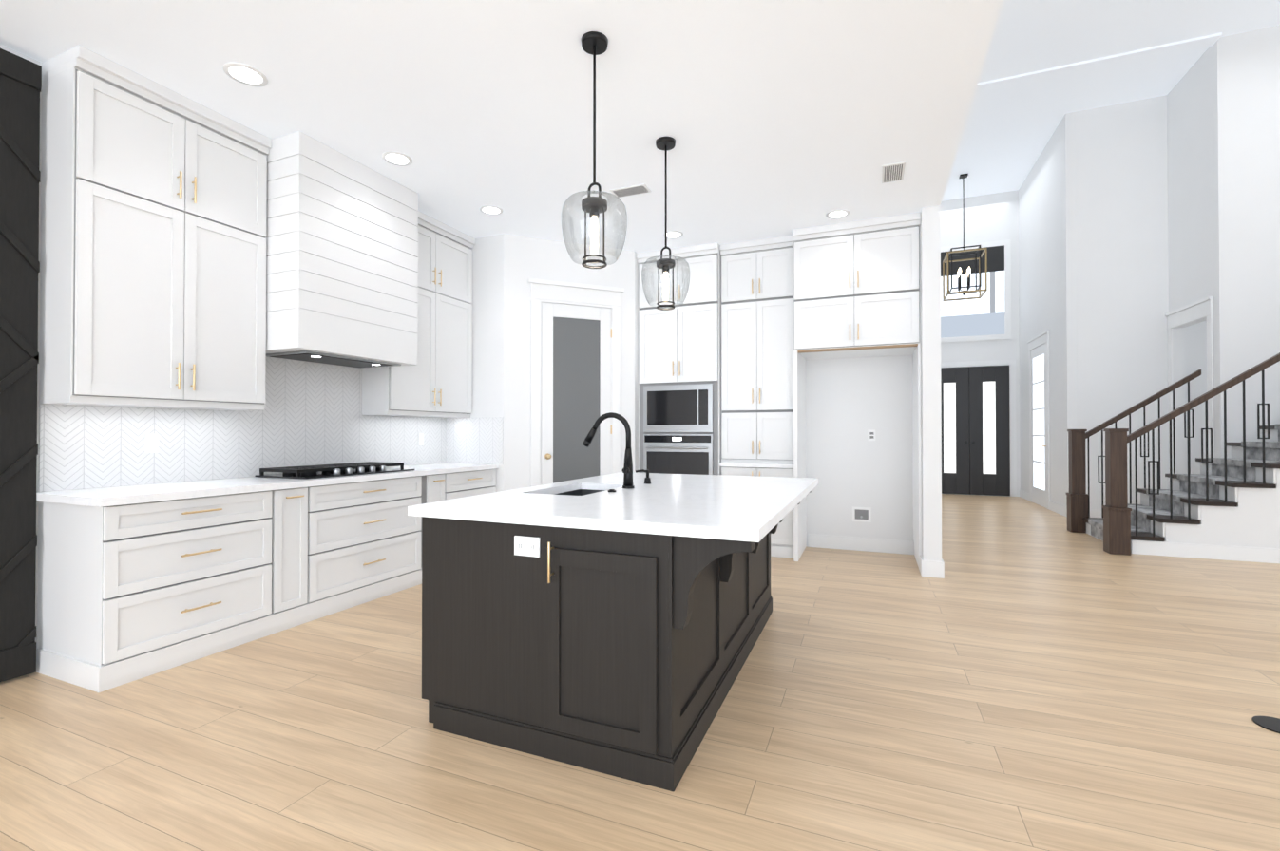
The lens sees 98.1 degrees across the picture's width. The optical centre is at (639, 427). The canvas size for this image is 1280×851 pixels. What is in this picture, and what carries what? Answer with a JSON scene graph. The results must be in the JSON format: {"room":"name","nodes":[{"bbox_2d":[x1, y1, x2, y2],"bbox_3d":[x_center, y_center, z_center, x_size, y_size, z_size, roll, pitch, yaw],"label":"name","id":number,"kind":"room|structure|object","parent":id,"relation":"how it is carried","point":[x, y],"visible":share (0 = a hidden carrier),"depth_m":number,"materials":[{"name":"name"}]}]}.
{"room":"kitchen","nodes":[
{"label":"kitchen","id":0,"kind":"room"},
{"bbox_2d":[0,44,436,648],"bbox_3d":[-3.401,-0.326,2.324,0.140,3.140,10.920,0,-1,23],"label":"wall","id":1,"kind":"structure","parent":0,"point":[38,332],"depth_m":2.86,"materials":[{"name":"white paint"}]},
{"bbox_2d":[0,48,41,682],"bbox_3d":[-3.312,-0.307,2.219,0.050,3.070,1.295,0,-1,23],"label":"barn door","id":2,"kind":"structure","parent":1,"relation":"in","point":[20,91],"depth_m":2.75,"materials":[{"name":"black wood"}]},
{"bbox_2d":[38,52,270,409],"bbox_3d":[-2.764,-0.989,3.247,0.328,1.680,0.954,0,-1,23],"label":"upper cabinet","id":3,"kind":"object","parent":1,"relation":"attached to","point":[153,251],"depth_m":3.02,"materials":[{"name":"white paint"}]},
{"bbox_2d":[38,357,503,492],"bbox_3d":[-2.207,-0.079,4.102,0.697,0.844,2.974,0,-1,23],"label":"backsplash","id":4,"kind":"structure","parent":1,"relation":"attached to","point":[311,414],"depth_m":3.90,"materials":[{"name":"white tile"}]},
{"bbox_2d":[144,434,158,453],"bbox_3d":[-2.903,0.094,3.300,0.005,0.115,0.070,0,-1,23],"label":"outlet","id":5,"kind":"object","parent":4,"relation":"attached to","point":[151,443],"depth_m":3.30,"materials":[{"name":"white plastic"}]},
{"bbox_2d":[418,433,423,445],"bbox_3d":[-2.081,0.111,5.275,0.005,0.115,0.070,0,-1,23],"label":"outlet","id":6,"kind":"object","parent":4,"relation":"attached to","point":[420,435],"depth_m":5.27,"materials":[{"name":"white plastic"}]},
{"bbox_2d":[266,131,418,368],"bbox_3d":[-2.254,-1.181,4.096,0.618,1.397,1.000,0,-1,23],"label":"range hood","id":7,"kind":"object","parent":1,"relation":"attached to","point":[341,259],"visible":0.92,"depth_m":3.78,"materials":[{"name":"white paint"}]},
{"bbox_2d":[362,215,475,417],"bbox_3d":[-2.000,-0.973,5.083,0.328,1.680,1.016,0,-1,23],"label":"upper cabinet","id":8,"kind":"object","parent":1,"relation":"attached to","point":[440,384],"depth_m":5.04,"materials":[{"name":"white paint"}]},
{"bbox_2d":[470,233,504,492],"bbox_3d":[-1.611,-0.299,5.533,0.700,3.140,0.120,0,-1,23],"label":"wall","id":9,"kind":"structure","parent":0,"point":[487,324],"depth_m":5.42,"materials":[{"name":"white paint"}]},
{"bbox_2d":[0,0,1003,253],"bbox_3d":[-1.319,-1.954,1.472,4.650,0.100,10.920,0,-1,23],"label":"ceiling","id":10,"kind":"structure","parent":0,"point":[777,118],"depth_m":3.12,"materials":[{"name":"white paint"}]},
{"bbox_2d":[223,62,267,86],"bbox_3d":[-2.109,-1.888,2.970,0.195,0.005,0.195,0,-1,-22],"label":"recessed light","id":11,"kind":"object","parent":10,"relation":"in","point":[249,75],"depth_m":2.96,"materials":[{"name":"white plastic"}]},
{"bbox_2d":[382,151,412,166],"bbox_3d":[-1.697,-1.880,3.881,0.195,0.005,0.195,0,-1,-22],"label":"recessed light","id":12,"kind":"object","parent":10,"relation":"in","point":[393,158],"depth_m":3.88,"materials":[{"name":"white plastic"}]},
{"bbox_2d":[479,205,502,214],"bbox_3d":[-1.280,-1.872,4.780,0.195,0.005,0.195,0,-1,-22],"label":"recessed light","id":13,"kind":"object","parent":10,"relation":"in","point":[491,210],"depth_m":4.78,"materials":[{"name":"white plastic"}]},
{"bbox_2d":[561,31,627,268],"bbox_3d":[-0.222,-1.341,2.711,0.320,1.103,0.320,0,-1,23],"label":"pendant light","id":14,"kind":"object","parent":10,"relation":"hanging from","point":[594,44],"visible":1,"depth_m":2.69,"materials":[{"name":"clear glass"}]},
{"bbox_2d":[609,183,651,197],"bbox_3d":[-0.074,-1.874,4.398,0.300,0.009,0.150,0,-1,23],"label":"ceiling vent","id":15,"kind":"object","parent":10,"relation":"in","point":[639,189],"depth_m":4.39,"materials":[{"name":"white metal"}]},
{"bbox_2d":[641,136,689,310],"bbox_3d":[0.170,-1.333,3.652,0.320,1.103,0.320,0,-1,23],"label":"pendant light","id":16,"kind":"object","parent":10,"relation":"hanging from","point":[665,144],"visible":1,"depth_m":3.64,"materials":[{"name":"clear glass"}]},
{"bbox_2d":[663,230,683,238],"bbox_3d":[0.320,-1.867,5.371,0.195,0.005,0.195,0,-1,-22],"label":"recessed light","id":17,"kind":"object","parent":10,"relation":"in","point":[670,234],"depth_m":5.36,"materials":[{"name":"white plastic"}]},
{"bbox_2d":[825,210,849,218],"bbox_3d":[1.735,-1.872,4.868,0.195,0.005,0.195,0,-1,-22],"label":"recessed light","id":18,"kind":"object","parent":10,"relation":"in","point":[836,214],"depth_m":4.86,"materials":[{"name":"white plastic"}]},
{"bbox_2d":[881,161,905,183],"bbox_3d":[1.866,-1.876,4.089,0.150,0.009,0.300,0,-1,23],"label":"ceiling vent","id":19,"kind":"object","parent":10,"relation":"in","point":[892,172],"depth_m":4.07,"materials":[{"name":"white metal"}]},
{"bbox_2d":[503,233,634,491],"bbox_3d":[-0.707,-0.298,5.657,1.358,3.140,0.120,0,-1,-22],"label":"wall","id":20,"kind":"structure","parent":0,"point":[525,258],"depth_m":5.44,"materials":[{"name":"white paint"}]},
{"bbox_2d":[527,278,624,486],"bbox_3d":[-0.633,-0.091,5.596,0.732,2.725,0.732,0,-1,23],"label":"pantry door","id":21,"kind":"structure","parent":20,"relation":"in","point":[575,381],"depth_m":5.59,"materials":[{"name":"white wood"}]},
{"bbox_2d":[634,251,638,473],"bbox_3d":[0.036,-0.293,6.254,0.129,3.140,0.779,0,-1,23],"label":"wall","id":22,"kind":"structure","parent":0,"point":[636,259],"depth_m":5.91,"materials":[{"name":"white paint"}]},
{"bbox_2d":[0,494,1279,850],"bbox_3d":[3.428,1.309,2.924,12.400,0.120,17.300,0,-1,23],"label":"floor","id":23,"kind":"structure","parent":0,"point":[1024,675],"depth_m":2.23,"materials":[{"name":"brown wood"}]},
{"bbox_2d":[36,488,286,692],"bbox_3d":[-2.649,0.813,3.131,0.618,0.876,0.857,0,-1,23],"label":"base cabinet","id":24,"kind":"object","parent":23,"relation":"on","point":[136,582],"depth_m":2.83,"materials":[{"name":"white paint"}]},
{"bbox_2d":[36,462,498,507],"bbox_3d":[-2.236,0.363,4.094,0.645,0.040,3.002,0,-1,23],"label":"countertop","id":25,"kind":"structure","parent":24,"relation":"on","point":[116,496],"depth_m":3.16,"materials":[{"name":"white stone"}]},
{"bbox_2d":[255,461,416,480],"bbox_3d":[-2.233,0.314,4.151,0.500,0.060,0.940,0,-1,23],"label":"cooktop","id":26,"kind":"object","parent":25,"relation":"in","point":[304,472],"depth_m":3.98,"materials":[{"name":"black metal"}]},
{"bbox_2d":[286,488,313,629],"bbox_3d":[-2.461,0.817,3.584,0.618,0.876,0.230,0,-1,23],"label":"base cabinet","id":27,"kind":"object","parent":23,"relation":"on","point":[299,501],"depth_m":3.52,"materials":[{"name":"white paint"}]},
{"bbox_2d":[313,477,427,620],"bbox_3d":[-2.234,0.821,4.129,0.618,0.876,1.058,0,-1,23],"label":"base cabinet","id":28,"kind":"object","parent":23,"relation":"on","point":[367,546],"depth_m":3.97,"materials":[{"name":"white paint"}]},
{"bbox_2d":[427,473,446,503],"bbox_3d":[-1.984,0.827,4.728,0.618,0.876,0.240,0,-1,23],"label":"base cabinet","id":29,"kind":"object","parent":23,"relation":"on","point":[437,485],"depth_m":4.64,"materials":[{"name":"white paint"}]},
{"bbox_2d":[446,469,496,499],"bbox_3d":[-1.815,0.830,5.136,0.618,0.876,0.748,0,-1,23],"label":"base cabinet","id":30,"kind":"object","parent":23,"relation":"on","point":[480,482],"depth_m":5.02,"materials":[{"name":"white paint"}]},
{"bbox_2d":[407,487,811,792],"bbox_3d":[0.103,0.812,2.987,1.382,0.876,2.102,0,-1,23],"label":"kitchen island","id":31,"kind":"object","parent":23,"relation":"on","point":[592,623],"depth_m":2.10,"materials":[{"name":"black wood"}]},
{"bbox_2d":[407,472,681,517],"bbox_3d":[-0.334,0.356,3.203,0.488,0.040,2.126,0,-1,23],"label":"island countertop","id":32,"kind":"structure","parent":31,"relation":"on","point":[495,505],"depth_m":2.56,"materials":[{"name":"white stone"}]},
{"bbox_2d":[582,412,634,489],"bbox_3d":[-0.185,0.125,3.100,0.318,0.420,0.098,0,-1,23],"label":"faucet","id":33,"kind":"object","parent":32,"relation":"on","point":[627,472],"visible":1,"depth_m":3.06,"materials":[{"name":"black metal"}]},
{"bbox_2d":[635,469,650,484],"bbox_3d":[0.021,0.294,3.337,0.098,0.085,0.044,0,-1,23],"label":"soap dispenser","id":34,"kind":"object","parent":32,"relation":"on","point":[647,480],"visible":1,"depth_m":3.32,"materials":[{"name":"black metal"}]},
{"bbox_2d":[506,474,818,544],"bbox_3d":[0.338,0.353,2.924,0.968,0.040,2.126,0,-1,23],"label":"island countertop","id":35,"kind":"structure","parent":31,"relation":"on","point":[725,506],"depth_m":2.33,"materials":[{"name":"white stone"}]},
{"bbox_2d":[636,246,720,475],"bbox_3d":[0.518,-0.264,6.092,0.878,3.080,0.706,0,-1,23],"label":"tall cabinet","id":36,"kind":"object","parent":23,"relation":"on","point":[679,347],"depth_m":5.76,"materials":[{"name":"white paint"}]},
{"bbox_2d":[720,238,803,466],"bbox_3d":[1.283,-0.724,5.823,0.735,2.165,0.623,0,-1,23],"label":"tall cabinet","id":37,"kind":"object","parent":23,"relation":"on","point":[736,339],"depth_m":5.53,"materials":[{"name":"white paint"}]},
{"bbox_2d":[720,462,803,561],"bbox_3d":[1.280,0.836,5.803,0.735,0.875,0.638,0,-1,23],"label":"base cabinet","id":38,"kind":"object","parent":23,"relation":"on","point":[788,541],"depth_m":5.43,"materials":[{"name":"white paint"}]},
{"bbox_2d":[720,462,796,470],"bbox_3d":[1.275,0.378,5.795,0.735,0.040,0.663,0,-1,23],"label":"countertop","id":39,"kind":"structure","parent":38,"relation":"on","point":[776,466],"depth_m":5.45,"materials":[{"name":"white stone"}]},
{"bbox_2d":[1066,424,1279,563],"bbox_3d":[6.704,0.062,5.557,3.707,2.419,1.504,0,-1,23],"label":"staircase","id":40,"kind":"structure","parent":23,"relation":"on","point":[1242,524],"depth_m":5.54,"materials":[{"name":"brown wood"}]},
{"bbox_2d":[1085,414,1119,517],"bbox_3d":[5.940,0.214,6.589,1.089,1.759,0.063,0,-1,23],"label":"stair railing","id":41,"kind":"object","parent":40,"relation":"on","point":[1115,419],"depth_m":6.72,"materials":[{"name":"brown wood"}]},
{"bbox_2d":[1119,352,1279,536],"bbox_3d":[6.386,-0.523,4.979,3.244,3.205,0.063,0,-1,23],"label":"stair railing","id":42,"kind":"object","parent":40,"relation":"on","point":[1189,406],"depth_m":5.42,"materials":[{"name":"brown wood"}]},
{"bbox_2d":[1252,715,1279,733],"bbox_3d":[2.660,1.240,2.301,0.164,0.005,0.164,0,-1,23],"label":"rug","id":43,"kind":"object","parent":23,"relation":"in","point":[1271,724],"visible":1,"depth_m":2.33,"materials":[{"name":"grey fabric"}]},
{"bbox_2d":[805,355,913,546],"bbox_3d":[0.755,-0.291,6.443,4.370,3.140,0.120,0,-1,23],"label":"wall","id":44,"kind":"structure","parent":0,"point":[850,403],"depth_m":5.74,"materials":[{"name":"white paint"}]},
{"bbox_2d":[792,219,920,360],"bbox_3d":[2.098,-1.270,5.410,1.087,1.080,0.768,0,-1,23],"label":"upper cabinet","id":45,"kind":"object","parent":44,"relation":"attached to","point":[856,291],"depth_m":5.05,"materials":[{"name":"white paint"}]},
{"bbox_2d":[807,534,912,554],"bbox_3d":[2.270,1.203,5.726,1.030,0.140,0.016,0,-1,23],"label":"baseboard","id":46,"kind":"structure","parent":44,"relation":"attached to","point":[843,543],"depth_m":5.72,"materials":[{"name":"white wood"}]},
{"bbox_2d":[852,507,871,522],"bbox_3d":[2.282,0.897,5.716,0.180,0.150,0.029,0,-1,23],"label":"outlet","id":47,"kind":"object","parent":44,"relation":"attached to","point":[862,514],"depth_m":5.72,"materials":[{"name":"white plastic"}]},
{"bbox_2d":[867,429,875,440],"bbox_3d":[2.378,0.079,5.694,0.070,0.115,0.009,0,-1,23],"label":"outlet","id":48,"kind":"object","parent":44,"relation":"attached to","point":[871,432],"depth_m":5.69,"materials":[{"name":"white plastic"}]},
{"bbox_2d":[919,205,941,561],"bbox_3d":[1.950,-1.662,3.456,0.140,5.830,17.100,0,-1,23],"label":"wall","id":49,"kind":"structure","parent":0,"point":[930,386],"depth_m":4.70,"materials":[{"name":"white paint"}]},
{"bbox_2d":[912,540,927,576],"bbox_3d":[2.569,1.197,5.100,0.040,0.140,0.870,0,-1,23],"label":"baseboard","id":50,"kind":"structure","parent":49,"relation":"attached to","point":[922,563],"depth_m":4.81,"materials":[{"name":"white wood"}]},
{"bbox_2d":[932,558,944,578],"bbox_3d":[3.925,1.222,7.968,0.020,0.140,7.206,0,-1,23],"label":"baseboard","id":51,"kind":"structure","parent":49,"relation":"attached to","point":[939,565],"depth_m":4.65,"materials":[{"name":"white wood"}]},
{"bbox_2d":[940,190,1020,496],"bbox_3d":[6.333,-1.598,10.968,2.179,5.830,0.140,0,-1,23],"label":"wall","id":52,"kind":"structure","parent":0,"point":[991,218],"depth_m":10.73,"materials":[{"name":"white paint"}]},
{"bbox_2d":[940,239,1011,343],"bbox_3d":[6.387,-2.634,10.861,1.470,1.900,0.030,0,-1,23],"label":"window","id":53,"kind":"structure","parent":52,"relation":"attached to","point":[986,315],"depth_m":10.77,"materials":[{"name":"white"}]},
{"bbox_2d":[940,359,1016,496],"bbox_3d":[6.412,0.011,10.807,1.560,2.610,0.070,0,-1,23],"label":"front door","id":54,"kind":"structure","parent":52,"relation":"in","point":[979,428],"depth_m":10.73,"materials":[{"name":"black wood"}]},
{"bbox_2d":[1018,112,1077,508],"bbox_3d":[6.728,-1.613,9.238,0.120,5.830,2.749,0,-1,23],"label":"wall","id":55,"kind":"structure","parent":0,"point":[1047,253],"depth_m":8.55,"materials":[{"name":"white paint"}]},
{"bbox_2d":[1019,489,1029,500],"bbox_3d":[7.044,1.240,10.152,0.015,0.140,0.743,0,-1,23],"label":"baseboard","id":56,"kind":"structure","parent":55,"relation":"attached to","point":[1024,495],"depth_m":10.14,"materials":[{"name":"white wood"}]},
{"bbox_2d":[1027,329,1050,510],"bbox_3d":[6.662,-0.117,9.302,0.060,2.840,1.200,0,-1,23],"label":"door","id":57,"kind":"structure","parent":55,"relation":"in","point":[1039,428],"depth_m":9.24,"materials":[{"name":"white glass"}]},
{"bbox_2d":[1049,500,1065,516],"bbox_3d":[6.304,1.225,8.369,0.019,0.140,0.836,0,-1,23],"label":"baseboard","id":58,"kind":"structure","parent":55,"relation":"attached to","point":[1060,509],"depth_m":8.38,"materials":[{"name":"white wood"}]},
{"bbox_2d":[941,0,1279,201],"bbox_3d":[5.538,-4.623,2.096,7.830,0.130,17.300,0,-1,23],"label":"ceiling","id":59,"kind":"structure","parent":0,"point":[1048,65],"depth_m":6.92,"materials":[{"name":"white paint"}]},
{"bbox_2d":[942,173,987,301],"bbox_3d":[5.800,-3.436,9.938,0.604,2.169,0.604,0,-1,23],"label":"chandelier","id":60,"kind":"object","parent":59,"relation":"hanging from","point":[947,256],"visible":1,"depth_m":9.89,"materials":[{"name":"black metal"}]},
{"bbox_2d":[1075,95,1206,509],"bbox_3d":[8.730,-1.632,6.981,5.309,5.830,0.120,0,-1,23],"label":"wall","id":61,"kind":"structure","parent":0,"point":[1121,214],"depth_m":7.73,"materials":[{"name":"white paint"}]},
{"bbox_2d":[1065,507,1101,517],"bbox_3d":[6.660,1.220,7.745,1.155,0.140,0.016,0,-1,23],"label":"baseboard","id":62,"kind":"structure","parent":61,"relation":"attached to","point":[1094,513],"depth_m":7.84,"materials":[{"name":"white wood"}]},
{"bbox_2d":[1166,46,1215,474],"bbox_3d":[7.047,-1.631,7.037,0.120,5.830,1.068,0,-1,23],"label":"wall","id":63,"kind":"structure","parent":0,"point":[1190,191],"depth_m":7.05,"materials":[{"name":"white paint"}]},
{"bbox_2d":[1165,295,1214,490],"bbox_3d":[6.971,-0.136,7.051,0.040,2.840,1.056,0,-1,23],"label":"door frame","id":64,"kind":"structure","parent":63,"relation":"attached to","point":[1193,312],"depth_m":6.80,"materials":[{"name":"white wood"}]},
{"bbox_2d":[1211,24,1279,458],"bbox_3d":[8.743,-1.643,5.687,4.290,5.830,0.120,0,-1,23],"label":"wall","id":65,"kind":"structure","parent":0,"point":[1246,137],"depth_m":6.37,"materials":[{"name":"white paint"}]}
]}

